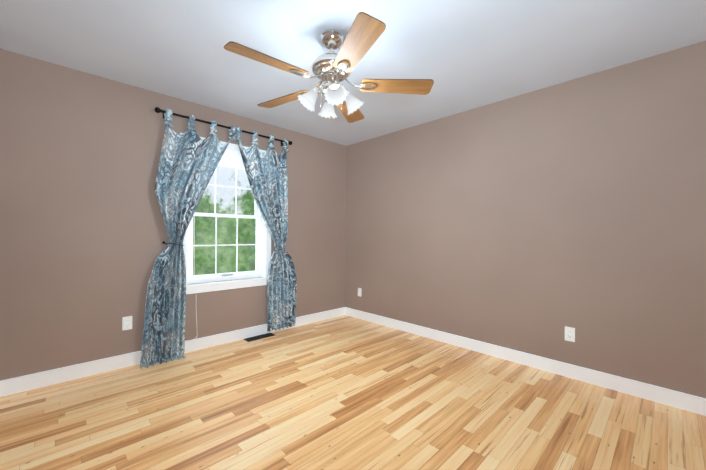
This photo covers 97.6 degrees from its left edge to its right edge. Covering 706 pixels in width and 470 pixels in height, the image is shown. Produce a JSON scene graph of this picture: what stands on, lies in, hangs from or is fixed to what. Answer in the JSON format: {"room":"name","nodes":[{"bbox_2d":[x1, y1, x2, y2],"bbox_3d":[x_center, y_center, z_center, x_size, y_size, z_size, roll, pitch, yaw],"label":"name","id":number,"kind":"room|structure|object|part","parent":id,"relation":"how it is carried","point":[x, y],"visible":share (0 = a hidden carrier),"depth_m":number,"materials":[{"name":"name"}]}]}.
{"room":"empty bedroom","nodes":[
{"label":"empty bedroom","id":0,"kind":"room"},
{"bbox_2d":[0,48,346,380],"bbox_3d":[-1.323,-0.086,3.393,3.558,2.440,0.150,0,0,-44],"label":"wall","id":1,"kind":"structure","parent":0,"point":[83,235],"depth_m":2.55,"materials":[{"name":"brown paint"}]},
{"bbox_2d":[122,316,131,330],"bbox_3d":[-1.954,0.756,2.677,0.070,0.115,0.008,0,0,-44],"label":"electrical outlet","id":2,"kind":"object","parent":1,"relation":"attached to","point":[127,323],"visible":1,"depth_m":2.67,"materials":[{"name":"white plastic"}]},
{"bbox_2d":[0,307,344,396],"bbox_3d":[-1.328,1.078,3.286,3.408,0.112,0.015,0,0,-44],"label":"baseboard","id":3,"kind":"structure","parent":1,"relation":"attached to","point":[36,380],"depth_m":2.60,"materials":[{"name":"white wood"}]},
{"bbox_2d":[162,241,284,250],"bbox_3d":[-1.265,0.112,3.257,1.270,0.117,0.129,0,0,-44],"label":"tieback","id":4,"kind":"object","parent":1,"relation":"attached to","point":[163,242],"visible":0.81,"depth_m":2.86,"materials":[{"name":"grey"}]},
{"bbox_2d":[155,107,291,145],"bbox_3d":[-1.267,-1.118,3.255,1.425,0.070,0.110,0,0,-44],"label":"curtain rod","id":5,"kind":"object","parent":1,"relation":"attached to","point":[158,110],"visible":0.71,"depth_m":3.06,"materials":[{"name":"brown metal"}]},
{"bbox_2d":[140,109,235,367],"bbox_3d":[-1.516,-0.012,2.944,0.856,2.280,0.154,0,0,-44],"label":"curtain","id":6,"kind":"object","parent":5,"relation":"hanging from","point":[189,159],"visible":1,"depth_m":2.86,"materials":[{"name":"fabric"}]},
{"bbox_2d":[233,127,296,331],"bbox_3d":[-0.979,-0.027,3.510,0.786,2.246,0.089,0,0,-44],"label":"curtain","id":7,"kind":"object","parent":5,"relation":"hanging from","point":[266,172],"visible":1,"depth_m":3.58,"materials":[{"name":"fabric"}]},
{"bbox_2d":[180,133,270,340],"bbox_3d":[-1.354,0.016,3.334,0.992,1.999,0.192,0,0,-44],"label":"window unit","id":8,"kind":"structure","parent":1,"relation":"in","point":[231,157],"depth_m":3.33,"materials":[{"name":"white plastic"}]},
{"bbox_3d":[-1.600,0.074,3.007,0.159,1.883,0.064,0,0,-44],"label":"cord","id":9,"kind":"part","parent":8,"relation":"part of","materials":[{"name":"beige plastic"}]},
{"bbox_3d":[-1.377,-0.219,3.359,0.680,1.241,0.032,0,0,-44],"label":"glass","id":10,"kind":"part","parent":8,"relation":"part of","materials":[{"name":"clear glass"}]},
{"bbox_3d":[-1.374,-0.219,3.356,0.812,1.373,0.080,0,0,-44],"label":"frame","id":11,"kind":"part","parent":8,"relation":"part of","materials":[{"name":"white plastic"}]},
{"bbox_2d":[218,150,244,169],"bbox_3d":[-1.326,-0.822,3.309,0.796,0.165,0.038,0,0,-44],"label":"blind","id":12,"kind":"object","parent":8,"relation":"attached to","point":[230,158],"depth_m":3.32,"materials":[{"name":"white plastic"}]},
{"bbox_2d":[0,315,705,469],"bbox_3d":[0.666,1.184,2.168,5.008,0.060,4.700,0,0,-44],"label":"floor","id":13,"kind":"structure","parent":0,"point":[344,392],"depth_m":1.98,"materials":[{"name":"brown wood"}]},
{"bbox_2d":[244,333,274,341],"bbox_3d":[-1.044,1.133,3.461,0.325,0.005,0.115,0,0,-44],"label":"floor vent","id":14,"kind":"object","parent":13,"relation":"in","point":[249,339],"visible":1,"depth_m":3.45,"materials":[{"name":"black metal"}]},
{"bbox_2d":[0,0,705,145],"bbox_3d":[0.686,-1.316,2.159,5.008,0.060,4.700,0,0,-44],"label":"ceiling","id":15,"kind":"structure","parent":0,"point":[465,55],"depth_m":2.09,"materials":[{"name":"white paint"}]},
{"bbox_2d":[224,12,433,122],"bbox_3d":[-0.173,-1.022,1.990,1.251,0.541,1.274,0,0,-44],"label":"fan","id":16,"kind":"object","parent":15,"relation":"hanging from","point":[331,69],"visible":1,"depth_m":1.93,"materials":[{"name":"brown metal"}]},
{"bbox_3d":[-0.157,-1.022,1.995,0.556,0.541,0.566,0,0,-44],"label":"motor","id":17,"kind":"part","parent":16,"relation":"part of","materials":[{"name":"silver metal"}]},
{"bbox_2d":[345,41,705,397],"bbox_3d":[1.190,-0.066,3.255,0.150,2.440,3.553,0,0,-44],"label":"wall","id":18,"kind":"structure","parent":0,"point":[535,222],"depth_m":2.59,"materials":[{"name":"brown paint"}]},
{"bbox_2d":[358,288,361,296],"bbox_3d":[0.090,0.779,4.267,0.008,0.115,0.070,0,0,-44],"label":"electrical outlet","id":19,"kind":"object","parent":18,"relation":"attached to","point":[360,292],"visible":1,"depth_m":4.25,"materials":[{"name":"white plastic"}]},
{"bbox_2d":[345,307,705,415],"bbox_3d":[1.104,1.097,3.220,0.015,0.112,3.473,0,0,-44],"label":"baseboard","id":20,"kind":"structure","parent":18,"relation":"attached to","point":[679,400],"depth_m":2.58,"materials":[{"name":"white wood"}]},
{"bbox_2d":[565,326,574,341],"bbox_3d":[1.777,0.806,2.534,0.008,0.115,0.070,0,0,-44],"label":"electrical outlet","id":21,"kind":"object","parent":18,"relation":"attached to","point":[569,333],"visible":1,"depth_m":2.53,"materials":[{"name":"white plastic"}]},
{"label":"outside","id":22,"kind":"structure","parent":0,"visible":0},
{"bbox_2d":[193,165,255,274],"bbox_3d":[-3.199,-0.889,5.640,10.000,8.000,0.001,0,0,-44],"label":"window glass","id":23,"kind":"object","parent":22,"point":[228,263],"depth_m":6.25,"materials":[{"name":"clear glass"}]}
]}

